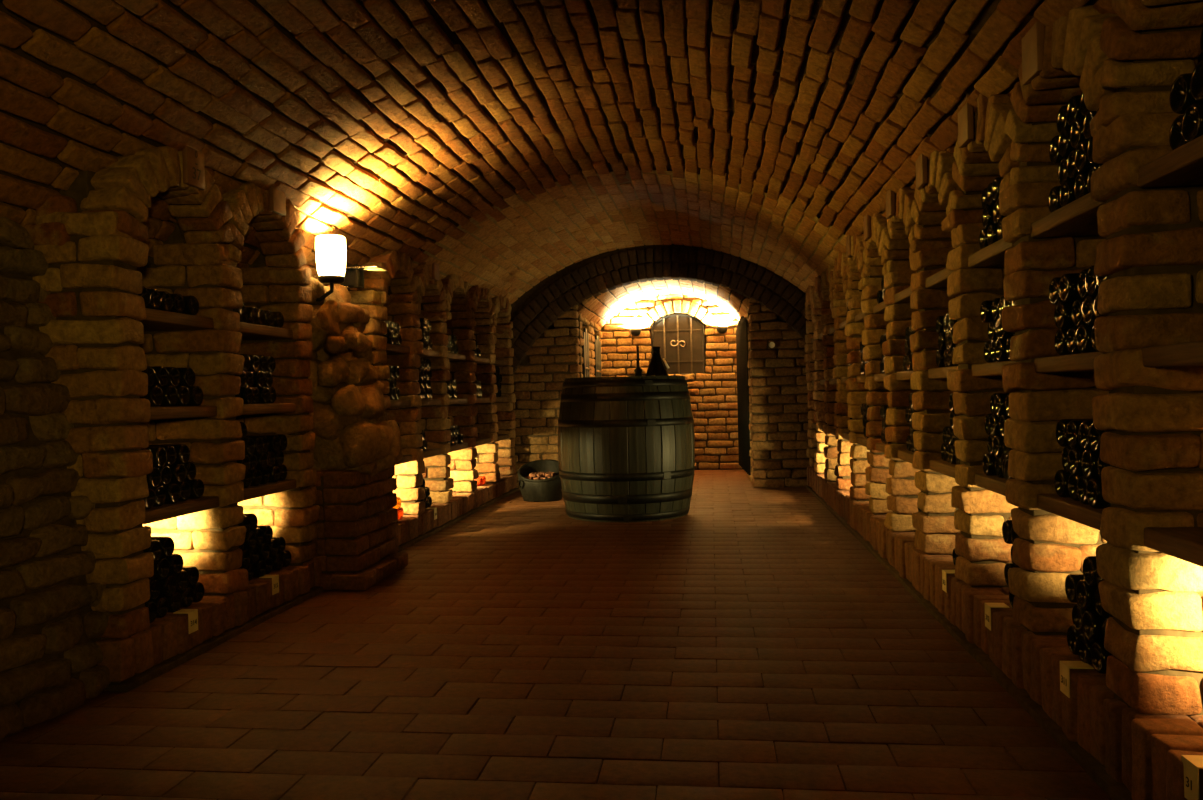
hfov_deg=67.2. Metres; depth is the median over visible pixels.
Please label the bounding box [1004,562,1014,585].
wine bottle
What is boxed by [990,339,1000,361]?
wine bottle
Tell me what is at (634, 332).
wall sconce
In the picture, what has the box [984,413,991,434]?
wine bottle
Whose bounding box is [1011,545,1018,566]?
wine bottle
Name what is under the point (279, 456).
wine bottle
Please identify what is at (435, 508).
tag
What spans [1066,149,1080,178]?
wine bottle
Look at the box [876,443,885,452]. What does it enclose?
shelf board
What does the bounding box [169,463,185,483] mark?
wine bottle
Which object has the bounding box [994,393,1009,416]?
wine bottle
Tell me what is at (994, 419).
wine bottle
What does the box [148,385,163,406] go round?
wine bottle
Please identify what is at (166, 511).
shelf board
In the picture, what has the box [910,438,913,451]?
wine bottle
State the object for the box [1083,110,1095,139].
wine bottle
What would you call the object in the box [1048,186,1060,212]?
wine bottle
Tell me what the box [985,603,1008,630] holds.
tag
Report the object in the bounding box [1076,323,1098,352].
wine bottle
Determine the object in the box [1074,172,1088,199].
wine bottle
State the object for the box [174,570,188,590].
wine bottle
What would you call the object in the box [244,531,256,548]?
wine bottle
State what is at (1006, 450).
wine bottle
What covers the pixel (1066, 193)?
wine bottle
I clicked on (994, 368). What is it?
shelf board
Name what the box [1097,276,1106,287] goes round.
wine bottle
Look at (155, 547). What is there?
wine bottle
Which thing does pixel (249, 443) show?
wine bottle
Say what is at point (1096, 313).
wine bottle
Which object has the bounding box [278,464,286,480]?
wine bottle
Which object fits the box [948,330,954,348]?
wine bottle
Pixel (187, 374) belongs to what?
wine bottle
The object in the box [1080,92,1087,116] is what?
wine bottle
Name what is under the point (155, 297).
wine bottle
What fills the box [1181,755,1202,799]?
tag
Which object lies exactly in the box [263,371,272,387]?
wine bottle
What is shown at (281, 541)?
wine bottle
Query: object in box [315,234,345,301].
wall lamp
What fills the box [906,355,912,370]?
wine bottle
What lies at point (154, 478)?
wine bottle
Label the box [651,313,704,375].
shutter
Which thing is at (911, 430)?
wine bottle
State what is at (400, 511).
bottle
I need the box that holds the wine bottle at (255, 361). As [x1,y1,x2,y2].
[248,355,259,371]
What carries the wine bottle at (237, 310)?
on the shelf board at (249, 331)
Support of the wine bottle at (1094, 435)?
on the wine bottle at (1100, 464)
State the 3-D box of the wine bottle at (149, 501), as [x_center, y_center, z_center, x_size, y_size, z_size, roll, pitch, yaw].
[-1.673,0.336,3.072,0.298,0.074,0.074,-1,0,7]
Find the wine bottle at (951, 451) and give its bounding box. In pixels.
[948,445,956,463]
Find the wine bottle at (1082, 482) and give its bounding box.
[1077,475,1089,504]
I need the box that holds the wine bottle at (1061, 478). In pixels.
[1054,469,1070,497]
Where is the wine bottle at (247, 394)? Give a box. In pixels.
[240,386,253,403]
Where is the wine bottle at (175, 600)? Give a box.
[164,591,181,612]
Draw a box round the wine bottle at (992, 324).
[988,320,996,341]
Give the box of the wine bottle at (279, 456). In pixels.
[273,450,283,465]
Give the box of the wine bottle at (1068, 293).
[1059,273,1079,302]
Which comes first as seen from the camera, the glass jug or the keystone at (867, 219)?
the keystone at (867, 219)
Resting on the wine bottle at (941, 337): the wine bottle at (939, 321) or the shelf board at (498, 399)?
the wine bottle at (939, 321)
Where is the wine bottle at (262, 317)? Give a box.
[257,309,265,324]
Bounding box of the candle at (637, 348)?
[636,346,638,358]
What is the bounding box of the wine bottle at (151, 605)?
[145,601,157,622]
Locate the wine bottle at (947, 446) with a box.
[945,444,949,462]
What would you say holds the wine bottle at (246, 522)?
on the wine bottle at (250, 537)
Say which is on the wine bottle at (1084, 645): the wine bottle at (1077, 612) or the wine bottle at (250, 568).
the wine bottle at (1077, 612)
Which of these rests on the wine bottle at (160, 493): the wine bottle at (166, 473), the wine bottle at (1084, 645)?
the wine bottle at (166, 473)
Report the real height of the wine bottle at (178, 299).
0.075 m
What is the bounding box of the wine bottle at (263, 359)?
[257,355,267,371]
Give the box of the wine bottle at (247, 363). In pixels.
[239,354,250,371]
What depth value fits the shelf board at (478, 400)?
7.49 m
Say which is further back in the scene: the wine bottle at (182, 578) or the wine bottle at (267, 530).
the wine bottle at (267, 530)
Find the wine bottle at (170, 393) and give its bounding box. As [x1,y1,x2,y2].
[157,385,177,406]
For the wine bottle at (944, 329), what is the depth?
3.57 m
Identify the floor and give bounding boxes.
[0,469,1112,799]
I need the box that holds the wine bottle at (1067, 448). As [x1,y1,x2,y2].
[1062,445,1070,473]
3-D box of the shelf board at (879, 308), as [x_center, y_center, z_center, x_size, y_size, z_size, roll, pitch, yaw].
[1.619,-0.495,4.727,0.310,0.042,0.469,-1,0,7]
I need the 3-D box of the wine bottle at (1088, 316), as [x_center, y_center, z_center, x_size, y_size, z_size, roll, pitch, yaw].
[1.333,-0.223,2.190,0.298,0.075,0.075,-1,0,7]
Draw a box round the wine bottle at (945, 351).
[943,349,949,366]
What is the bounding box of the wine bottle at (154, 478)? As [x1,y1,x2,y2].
[146,467,161,488]
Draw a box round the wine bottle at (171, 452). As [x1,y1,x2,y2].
[149,445,176,465]
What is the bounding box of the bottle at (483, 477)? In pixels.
[479,476,485,484]
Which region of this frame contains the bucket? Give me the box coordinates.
[517,459,561,501]
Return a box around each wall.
[0,146,515,741]
[510,244,809,489]
[580,313,602,377]
[600,293,742,469]
[745,304,762,481]
[804,0,1202,716]
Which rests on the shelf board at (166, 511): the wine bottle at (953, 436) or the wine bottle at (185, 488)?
the wine bottle at (185, 488)
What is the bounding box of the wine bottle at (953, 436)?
[952,432,955,446]
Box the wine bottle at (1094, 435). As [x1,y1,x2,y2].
[1088,423,1104,452]
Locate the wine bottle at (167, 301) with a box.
[157,291,172,310]
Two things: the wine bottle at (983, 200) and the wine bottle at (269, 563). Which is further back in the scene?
the wine bottle at (269, 563)
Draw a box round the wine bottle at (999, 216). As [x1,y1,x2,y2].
[996,198,1003,219]
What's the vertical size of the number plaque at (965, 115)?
0.144 m
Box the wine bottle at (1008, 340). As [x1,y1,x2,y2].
[1006,336,1011,359]
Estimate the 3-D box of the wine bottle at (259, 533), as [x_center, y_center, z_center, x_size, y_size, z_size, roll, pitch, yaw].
[-1.587,0.580,3.828,0.298,0.074,0.074,-1,0,7]
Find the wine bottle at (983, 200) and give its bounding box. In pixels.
[981,188,988,208]
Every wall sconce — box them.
[630,328,640,335]
[716,326,727,333]
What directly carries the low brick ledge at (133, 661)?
attached to the wall at (75, 571)
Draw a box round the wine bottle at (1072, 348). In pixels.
[1066,325,1080,353]
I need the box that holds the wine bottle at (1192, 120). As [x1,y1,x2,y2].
[1181,102,1202,141]
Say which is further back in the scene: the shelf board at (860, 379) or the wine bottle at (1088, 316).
the shelf board at (860, 379)
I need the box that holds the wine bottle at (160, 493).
[153,485,165,506]
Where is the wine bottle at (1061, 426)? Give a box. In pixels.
[1056,418,1092,446]
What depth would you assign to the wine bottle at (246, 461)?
3.70 m
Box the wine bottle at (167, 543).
[151,536,174,557]
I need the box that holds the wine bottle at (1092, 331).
[1091,325,1097,350]
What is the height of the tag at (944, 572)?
0.074 m
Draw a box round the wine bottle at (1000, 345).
[995,338,1010,361]
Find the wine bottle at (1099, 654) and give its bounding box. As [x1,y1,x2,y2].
[1091,642,1111,673]
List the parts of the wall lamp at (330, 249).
lamp shade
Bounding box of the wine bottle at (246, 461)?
[237,455,249,471]
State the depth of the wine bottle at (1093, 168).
2.19 m
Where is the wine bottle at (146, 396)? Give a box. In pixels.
[139,394,148,398]
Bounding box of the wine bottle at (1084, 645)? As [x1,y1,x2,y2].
[1077,633,1094,663]
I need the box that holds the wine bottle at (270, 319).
[264,310,274,326]
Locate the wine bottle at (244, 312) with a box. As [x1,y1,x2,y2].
[240,305,247,322]
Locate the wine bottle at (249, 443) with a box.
[243,438,254,455]
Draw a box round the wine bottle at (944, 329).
[943,315,946,332]
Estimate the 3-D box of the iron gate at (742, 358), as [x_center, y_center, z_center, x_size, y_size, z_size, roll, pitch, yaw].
[1.468,-0.070,9.341,0.042,1.580,1.380,-1,0,4]
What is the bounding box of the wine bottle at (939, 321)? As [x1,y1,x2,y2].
[936,316,943,333]
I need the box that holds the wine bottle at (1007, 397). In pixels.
[1005,394,1009,416]
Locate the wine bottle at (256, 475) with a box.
[249,468,261,485]
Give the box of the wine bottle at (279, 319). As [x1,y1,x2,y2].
[272,312,283,327]
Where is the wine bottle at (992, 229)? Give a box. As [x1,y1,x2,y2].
[987,224,997,244]
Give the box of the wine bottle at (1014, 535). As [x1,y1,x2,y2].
[1011,526,1018,543]
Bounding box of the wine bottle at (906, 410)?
[905,407,909,422]
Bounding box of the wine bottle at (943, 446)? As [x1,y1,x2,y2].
[941,443,945,460]
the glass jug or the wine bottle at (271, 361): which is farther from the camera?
the glass jug
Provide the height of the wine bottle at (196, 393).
0.075 m
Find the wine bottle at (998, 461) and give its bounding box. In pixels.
[995,458,1003,477]
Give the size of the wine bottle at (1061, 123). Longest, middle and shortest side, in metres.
0.298 x 0.075 x 0.075 m
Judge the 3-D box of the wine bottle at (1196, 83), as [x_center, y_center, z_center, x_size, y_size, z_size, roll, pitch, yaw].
[1.248,-0.591,1.647,0.298,0.075,0.075,-1,0,7]
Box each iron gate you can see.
[582,328,590,376]
[593,335,602,376]
[736,316,750,474]
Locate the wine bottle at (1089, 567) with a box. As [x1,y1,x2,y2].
[1082,556,1097,586]
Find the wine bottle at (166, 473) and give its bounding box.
[158,465,171,485]
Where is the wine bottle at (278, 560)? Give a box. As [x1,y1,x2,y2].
[271,553,283,569]
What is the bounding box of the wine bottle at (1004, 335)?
[998,316,1011,339]
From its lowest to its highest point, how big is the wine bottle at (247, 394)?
0.075 m
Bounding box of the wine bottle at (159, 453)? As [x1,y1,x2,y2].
[147,447,166,467]
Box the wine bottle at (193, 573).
[182,566,198,586]
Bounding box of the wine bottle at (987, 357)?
[984,340,992,362]
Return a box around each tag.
[174,609,197,633]
[259,575,278,594]
[426,507,436,519]
[942,570,954,592]
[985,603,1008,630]
[1060,661,1093,697]
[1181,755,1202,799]
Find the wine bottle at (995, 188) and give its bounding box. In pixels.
[991,177,1003,200]
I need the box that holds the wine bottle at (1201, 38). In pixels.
[1200,29,1202,52]
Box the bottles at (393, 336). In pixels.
[383,277,891,507]
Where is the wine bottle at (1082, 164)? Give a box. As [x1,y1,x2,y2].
[1075,140,1095,171]
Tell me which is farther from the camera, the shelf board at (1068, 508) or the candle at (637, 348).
the candle at (637, 348)
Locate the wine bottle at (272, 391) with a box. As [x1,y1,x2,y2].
[266,387,275,403]
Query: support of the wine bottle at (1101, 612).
on the wine bottle at (1092, 622)
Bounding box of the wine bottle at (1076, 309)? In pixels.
[1071,298,1084,326]
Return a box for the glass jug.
[646,347,669,375]
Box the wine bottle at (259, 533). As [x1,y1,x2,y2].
[254,528,262,545]
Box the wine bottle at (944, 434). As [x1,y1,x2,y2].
[942,426,950,444]
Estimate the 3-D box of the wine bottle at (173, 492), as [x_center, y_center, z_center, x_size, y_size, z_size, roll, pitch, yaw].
[-1.658,0.334,3.225,0.298,0.075,0.075,-1,0,7]
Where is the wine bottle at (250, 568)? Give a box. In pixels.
[243,563,253,580]
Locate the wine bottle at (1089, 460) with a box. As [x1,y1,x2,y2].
[1081,449,1099,478]
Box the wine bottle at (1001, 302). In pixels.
[998,296,1004,316]
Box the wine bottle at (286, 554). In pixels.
[281,550,290,566]
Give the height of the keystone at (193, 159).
0.144 m
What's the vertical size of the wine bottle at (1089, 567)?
0.074 m
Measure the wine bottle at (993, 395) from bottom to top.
0.075 m
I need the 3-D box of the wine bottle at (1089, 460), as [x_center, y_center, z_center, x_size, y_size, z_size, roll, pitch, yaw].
[1.333,0.154,2.193,0.298,0.075,0.075,-1,0,7]
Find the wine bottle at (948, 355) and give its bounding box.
[946,348,953,366]
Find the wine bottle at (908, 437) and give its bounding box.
[906,435,910,450]
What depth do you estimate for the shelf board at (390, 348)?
5.51 m
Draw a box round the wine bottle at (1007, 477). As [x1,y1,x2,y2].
[1004,459,1014,479]
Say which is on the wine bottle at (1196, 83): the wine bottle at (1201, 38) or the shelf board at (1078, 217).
the wine bottle at (1201, 38)
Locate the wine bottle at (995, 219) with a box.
[992,201,999,223]
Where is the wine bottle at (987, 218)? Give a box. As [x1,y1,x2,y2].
[982,206,994,228]
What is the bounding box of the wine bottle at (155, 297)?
[146,288,161,309]
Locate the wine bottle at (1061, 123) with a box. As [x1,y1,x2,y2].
[1056,105,1069,133]
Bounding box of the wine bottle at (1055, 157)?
[1049,135,1063,163]
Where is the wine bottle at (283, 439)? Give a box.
[259,434,286,450]
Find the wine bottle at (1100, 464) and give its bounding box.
[1097,455,1109,477]
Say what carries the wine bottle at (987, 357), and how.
on the shelf board at (994, 368)
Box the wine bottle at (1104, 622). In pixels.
[1102,618,1107,641]
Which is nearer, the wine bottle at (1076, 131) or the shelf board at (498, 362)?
the wine bottle at (1076, 131)
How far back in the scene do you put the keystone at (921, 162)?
3.53 m
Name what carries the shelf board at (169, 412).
attached to the wall at (75, 571)
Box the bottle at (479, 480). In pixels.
[475,477,481,485]
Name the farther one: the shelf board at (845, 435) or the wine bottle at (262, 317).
the shelf board at (845, 435)
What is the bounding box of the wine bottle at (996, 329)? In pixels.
[995,318,999,338]
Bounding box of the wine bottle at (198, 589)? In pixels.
[191,582,204,602]
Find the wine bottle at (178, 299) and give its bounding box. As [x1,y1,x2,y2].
[169,293,184,312]
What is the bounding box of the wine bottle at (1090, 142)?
[1087,136,1096,163]
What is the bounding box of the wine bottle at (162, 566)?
[153,558,169,578]
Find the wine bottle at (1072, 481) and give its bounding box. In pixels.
[1068,474,1079,500]
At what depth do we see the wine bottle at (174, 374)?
3.24 m
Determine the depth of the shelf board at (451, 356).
6.78 m
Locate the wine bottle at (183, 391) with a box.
[174,385,189,405]
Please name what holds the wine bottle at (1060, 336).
on the shelf board at (1081, 362)
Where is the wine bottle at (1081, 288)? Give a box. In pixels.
[1077,269,1088,298]
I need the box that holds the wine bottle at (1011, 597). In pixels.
[1009,591,1014,608]
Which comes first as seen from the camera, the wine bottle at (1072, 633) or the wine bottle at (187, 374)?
the wine bottle at (1072, 633)
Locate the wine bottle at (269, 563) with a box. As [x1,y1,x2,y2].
[264,557,272,573]
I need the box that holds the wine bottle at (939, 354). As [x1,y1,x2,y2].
[936,349,945,367]
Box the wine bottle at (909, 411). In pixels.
[908,407,911,422]
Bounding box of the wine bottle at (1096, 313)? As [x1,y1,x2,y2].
[1094,294,1107,317]
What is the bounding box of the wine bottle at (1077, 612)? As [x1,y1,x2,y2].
[1072,603,1087,632]
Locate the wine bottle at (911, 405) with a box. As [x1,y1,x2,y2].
[909,393,912,408]
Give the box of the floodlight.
[341,266,386,290]
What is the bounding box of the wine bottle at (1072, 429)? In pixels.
[1066,420,1092,447]
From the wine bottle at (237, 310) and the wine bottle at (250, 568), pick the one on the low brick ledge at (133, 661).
the wine bottle at (250, 568)
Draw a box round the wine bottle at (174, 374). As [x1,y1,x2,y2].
[165,367,180,386]
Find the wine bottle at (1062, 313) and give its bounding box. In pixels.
[1054,301,1073,329]
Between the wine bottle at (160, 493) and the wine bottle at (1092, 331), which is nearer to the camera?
the wine bottle at (1092, 331)
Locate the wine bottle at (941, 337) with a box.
[938,332,946,350]
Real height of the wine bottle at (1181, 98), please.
0.074 m
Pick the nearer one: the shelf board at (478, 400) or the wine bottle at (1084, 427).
the wine bottle at (1084, 427)
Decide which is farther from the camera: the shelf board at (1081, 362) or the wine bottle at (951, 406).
the wine bottle at (951, 406)
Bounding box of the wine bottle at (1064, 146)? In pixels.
[1058,126,1073,156]
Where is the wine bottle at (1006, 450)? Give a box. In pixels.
[1002,439,1011,458]
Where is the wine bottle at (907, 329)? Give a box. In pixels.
[905,327,908,340]
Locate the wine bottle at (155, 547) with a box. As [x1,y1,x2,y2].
[143,540,161,561]
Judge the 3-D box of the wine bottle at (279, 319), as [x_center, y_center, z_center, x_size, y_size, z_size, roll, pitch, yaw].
[-1.577,-0.354,4.050,0.298,0.074,0.074,-1,0,7]
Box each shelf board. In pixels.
[140,308,213,330]
[143,496,219,523]
[150,405,216,419]
[237,322,292,339]
[242,403,295,414]
[243,479,296,500]
[385,344,409,353]
[390,400,410,406]
[395,455,411,464]
[417,349,438,357]
[421,399,440,405]
[423,448,441,457]
[447,353,465,360]
[450,398,467,403]
[450,443,467,451]
[472,356,488,363]
[476,397,489,402]
[476,438,490,445]
[493,359,507,365]
[496,397,507,401]
[497,434,508,440]
[829,327,834,334]
[829,378,836,383]
[840,320,849,328]
[841,377,848,383]
[842,432,848,439]
[855,312,866,321]
[856,375,868,382]
[856,437,866,446]
[873,301,888,313]
[874,373,889,381]
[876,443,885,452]
[894,287,911,302]
[896,370,913,380]
[898,450,913,462]
[926,268,953,287]
[928,366,957,378]
[929,460,956,477]
[968,238,1013,267]
[972,361,1015,376]
[974,473,1006,495]
[1031,192,1105,237]
[1034,351,1104,372]
[1037,493,1102,529]
[1138,135,1202,187]
[1141,341,1202,366]
[1144,527,1202,566]
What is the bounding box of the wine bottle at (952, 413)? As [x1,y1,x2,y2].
[950,412,954,428]
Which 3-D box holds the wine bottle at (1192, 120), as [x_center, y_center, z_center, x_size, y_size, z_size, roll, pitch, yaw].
[1.256,-0.524,1.685,0.298,0.075,0.075,-1,0,7]
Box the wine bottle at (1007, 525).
[1002,520,1012,543]
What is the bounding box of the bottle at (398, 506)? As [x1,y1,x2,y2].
[393,497,400,508]
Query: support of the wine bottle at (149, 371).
on the wine bottle at (155, 393)
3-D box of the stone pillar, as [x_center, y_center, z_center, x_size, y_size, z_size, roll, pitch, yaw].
[-1.299,0.145,4.553,0.502,1.507,0.624,-1,0,7]
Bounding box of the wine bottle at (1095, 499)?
[1086,477,1107,508]
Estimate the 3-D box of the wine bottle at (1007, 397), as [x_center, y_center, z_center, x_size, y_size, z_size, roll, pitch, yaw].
[1.418,0.014,2.808,0.298,0.075,0.075,-1,0,7]
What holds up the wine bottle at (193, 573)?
on the wine bottle at (198, 589)
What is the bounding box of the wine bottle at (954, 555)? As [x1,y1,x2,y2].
[952,548,957,565]
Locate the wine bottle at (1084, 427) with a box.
[1078,421,1092,449]
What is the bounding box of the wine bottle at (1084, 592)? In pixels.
[1076,580,1097,609]
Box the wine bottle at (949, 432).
[947,427,952,445]
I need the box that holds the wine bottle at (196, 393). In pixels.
[185,386,202,405]
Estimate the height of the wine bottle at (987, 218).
0.074 m
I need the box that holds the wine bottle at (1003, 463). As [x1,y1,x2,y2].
[1002,458,1006,478]
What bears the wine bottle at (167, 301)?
on the shelf board at (156, 320)
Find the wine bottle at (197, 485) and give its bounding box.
[188,479,203,498]
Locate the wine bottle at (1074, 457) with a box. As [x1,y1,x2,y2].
[1067,447,1084,476]
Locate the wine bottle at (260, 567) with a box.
[252,560,266,577]
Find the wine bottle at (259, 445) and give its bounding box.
[245,437,263,453]
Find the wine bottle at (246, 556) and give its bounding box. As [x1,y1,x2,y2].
[241,548,250,566]
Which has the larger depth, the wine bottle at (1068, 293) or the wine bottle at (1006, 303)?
the wine bottle at (1006, 303)
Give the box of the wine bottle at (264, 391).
[256,386,269,403]
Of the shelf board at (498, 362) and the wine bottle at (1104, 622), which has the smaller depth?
the wine bottle at (1104, 622)
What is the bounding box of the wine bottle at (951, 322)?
[949,318,955,329]
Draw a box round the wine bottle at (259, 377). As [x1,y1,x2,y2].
[252,371,264,387]
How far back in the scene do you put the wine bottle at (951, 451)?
3.48 m
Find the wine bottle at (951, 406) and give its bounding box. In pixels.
[949,393,954,412]
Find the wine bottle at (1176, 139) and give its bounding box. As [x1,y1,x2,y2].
[1169,114,1187,149]
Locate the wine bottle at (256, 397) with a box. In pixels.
[250,386,259,403]
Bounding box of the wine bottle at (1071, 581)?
[1065,574,1083,602]
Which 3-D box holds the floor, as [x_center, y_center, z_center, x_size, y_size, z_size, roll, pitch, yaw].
[0.009,0.926,4.491,4.100,0.123,12.500,-1,0,7]
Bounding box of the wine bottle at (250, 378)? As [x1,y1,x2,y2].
[245,370,253,386]
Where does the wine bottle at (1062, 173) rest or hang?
on the wine bottle at (1066, 193)
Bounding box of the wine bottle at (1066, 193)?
[1059,179,1075,206]
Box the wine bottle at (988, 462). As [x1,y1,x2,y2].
[982,453,996,475]
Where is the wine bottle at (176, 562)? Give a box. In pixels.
[166,554,183,574]
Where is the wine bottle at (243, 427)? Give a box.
[239,422,246,439]
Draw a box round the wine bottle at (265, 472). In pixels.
[260,468,269,483]
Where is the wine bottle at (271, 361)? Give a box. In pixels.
[266,356,275,372]
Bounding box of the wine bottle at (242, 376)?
[235,371,246,387]
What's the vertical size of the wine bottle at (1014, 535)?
0.075 m
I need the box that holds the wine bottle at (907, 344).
[904,340,910,355]
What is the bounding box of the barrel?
[558,376,694,521]
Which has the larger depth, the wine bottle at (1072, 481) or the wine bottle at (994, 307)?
the wine bottle at (994, 307)
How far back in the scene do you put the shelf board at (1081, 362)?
2.29 m
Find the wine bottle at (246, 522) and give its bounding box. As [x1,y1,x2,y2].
[238,516,250,533]
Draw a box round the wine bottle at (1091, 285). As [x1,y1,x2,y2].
[1085,265,1098,295]
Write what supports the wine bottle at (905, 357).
on the shelf board at (904, 375)
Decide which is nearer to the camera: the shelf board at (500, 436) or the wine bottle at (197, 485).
the wine bottle at (197, 485)
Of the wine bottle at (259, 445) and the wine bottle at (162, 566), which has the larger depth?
the wine bottle at (259, 445)
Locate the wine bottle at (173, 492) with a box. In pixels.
[163,483,180,503]
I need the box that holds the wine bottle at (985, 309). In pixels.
[980,300,992,322]
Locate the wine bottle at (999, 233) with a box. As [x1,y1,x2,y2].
[997,220,1002,239]
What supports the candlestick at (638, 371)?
on the barrel
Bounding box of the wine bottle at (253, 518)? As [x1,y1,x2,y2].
[243,513,257,530]
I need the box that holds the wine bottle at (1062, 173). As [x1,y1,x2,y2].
[1058,157,1069,183]
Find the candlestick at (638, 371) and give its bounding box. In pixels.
[634,346,642,375]
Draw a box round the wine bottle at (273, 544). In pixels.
[268,539,278,556]
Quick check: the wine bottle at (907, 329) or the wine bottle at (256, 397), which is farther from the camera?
the wine bottle at (907, 329)
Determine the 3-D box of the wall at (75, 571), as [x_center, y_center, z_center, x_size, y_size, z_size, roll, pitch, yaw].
[-1.699,0.003,3.821,0.662,1.913,10.465,-1,0,7]
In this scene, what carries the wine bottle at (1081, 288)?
on the wine bottle at (1076, 309)
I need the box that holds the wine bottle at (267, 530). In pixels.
[257,525,272,542]
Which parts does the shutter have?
rail, rail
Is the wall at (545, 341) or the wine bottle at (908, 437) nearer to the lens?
the wine bottle at (908, 437)
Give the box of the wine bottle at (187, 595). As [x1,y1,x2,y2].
[177,587,193,606]
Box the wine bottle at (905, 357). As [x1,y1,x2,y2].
[903,355,908,370]
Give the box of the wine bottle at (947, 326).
[945,313,950,331]
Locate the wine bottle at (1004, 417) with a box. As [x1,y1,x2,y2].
[999,414,1010,437]
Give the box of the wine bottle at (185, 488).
[178,481,190,500]
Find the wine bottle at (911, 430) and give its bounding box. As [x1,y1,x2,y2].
[909,422,914,437]
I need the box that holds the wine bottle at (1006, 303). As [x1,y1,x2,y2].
[1004,300,1011,306]
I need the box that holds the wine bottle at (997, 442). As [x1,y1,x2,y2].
[992,435,1004,457]
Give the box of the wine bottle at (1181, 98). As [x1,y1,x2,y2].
[1170,73,1200,113]
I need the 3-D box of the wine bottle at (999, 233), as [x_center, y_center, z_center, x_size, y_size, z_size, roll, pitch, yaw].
[1.407,-0.536,2.843,0.298,0.075,0.075,-1,0,7]
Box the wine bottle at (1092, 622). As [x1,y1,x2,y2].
[1082,610,1106,641]
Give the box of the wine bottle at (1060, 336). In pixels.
[1054,329,1070,354]
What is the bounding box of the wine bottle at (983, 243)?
[979,228,988,248]
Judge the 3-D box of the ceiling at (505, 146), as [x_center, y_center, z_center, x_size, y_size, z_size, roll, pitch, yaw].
[-0.089,-0.938,3.504,3.777,1.110,10.688,-1,0,7]
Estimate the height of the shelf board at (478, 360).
0.042 m
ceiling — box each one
[0,0,1116,303]
[576,279,753,332]
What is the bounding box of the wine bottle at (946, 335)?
[945,332,948,348]
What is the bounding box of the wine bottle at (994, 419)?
[989,414,999,436]
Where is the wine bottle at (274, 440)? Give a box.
[246,435,280,451]
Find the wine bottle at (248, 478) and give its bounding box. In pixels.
[244,471,251,487]
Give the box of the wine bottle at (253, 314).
[245,307,258,323]
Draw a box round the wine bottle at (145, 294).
[137,286,149,307]
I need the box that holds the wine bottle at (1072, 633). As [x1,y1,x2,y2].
[1067,625,1081,654]
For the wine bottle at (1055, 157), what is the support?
on the wine bottle at (1062, 173)
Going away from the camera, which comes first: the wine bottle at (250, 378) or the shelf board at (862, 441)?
the wine bottle at (250, 378)
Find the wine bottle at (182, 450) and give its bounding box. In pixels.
[149,444,189,463]
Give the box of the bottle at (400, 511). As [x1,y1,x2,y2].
[397,507,403,518]
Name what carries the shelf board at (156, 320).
attached to the wall at (75, 571)
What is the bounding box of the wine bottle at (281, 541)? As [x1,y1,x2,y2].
[272,537,285,552]
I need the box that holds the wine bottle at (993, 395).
[990,393,998,413]
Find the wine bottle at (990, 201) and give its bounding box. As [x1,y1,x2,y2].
[986,183,995,205]
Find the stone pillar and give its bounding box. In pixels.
[306,277,407,589]
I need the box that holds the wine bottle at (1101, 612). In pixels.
[1094,588,1109,617]
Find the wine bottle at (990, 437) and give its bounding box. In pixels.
[987,434,993,456]
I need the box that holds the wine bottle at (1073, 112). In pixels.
[1066,95,1083,125]
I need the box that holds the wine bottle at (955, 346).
[951,346,957,365]
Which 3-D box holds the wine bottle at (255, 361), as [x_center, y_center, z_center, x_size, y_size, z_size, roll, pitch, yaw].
[-1.599,-0.151,3.822,0.298,0.074,0.074,-1,0,7]
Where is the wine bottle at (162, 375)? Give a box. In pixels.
[151,366,168,387]
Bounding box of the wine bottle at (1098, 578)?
[1096,569,1103,584]
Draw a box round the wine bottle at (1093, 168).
[1087,164,1098,192]
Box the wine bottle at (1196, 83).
[1190,60,1202,101]
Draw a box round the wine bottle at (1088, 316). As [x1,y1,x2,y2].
[1082,295,1095,324]
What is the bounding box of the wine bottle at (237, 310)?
[233,308,240,315]
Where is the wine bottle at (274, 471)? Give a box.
[267,465,279,482]
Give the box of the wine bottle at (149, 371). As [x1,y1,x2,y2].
[140,366,155,386]
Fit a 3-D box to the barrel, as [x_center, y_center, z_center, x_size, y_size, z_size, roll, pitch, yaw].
[0.183,0.339,6.731,1.013,1.015,1.012,-1,0,-11]
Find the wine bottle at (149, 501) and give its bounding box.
[142,488,155,509]
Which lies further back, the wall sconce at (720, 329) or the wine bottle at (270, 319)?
the wall sconce at (720, 329)
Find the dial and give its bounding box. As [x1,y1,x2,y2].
[768,341,775,348]
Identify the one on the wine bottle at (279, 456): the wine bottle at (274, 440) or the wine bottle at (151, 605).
the wine bottle at (274, 440)
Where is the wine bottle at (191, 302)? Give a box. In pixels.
[182,295,198,314]
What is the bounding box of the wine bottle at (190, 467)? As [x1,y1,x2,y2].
[183,462,195,481]
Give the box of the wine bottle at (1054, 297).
[1049,277,1061,304]
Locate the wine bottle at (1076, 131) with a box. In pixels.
[1070,117,1087,148]
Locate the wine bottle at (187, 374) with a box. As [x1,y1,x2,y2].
[177,367,194,387]
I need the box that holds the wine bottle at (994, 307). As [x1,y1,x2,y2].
[991,298,999,320]

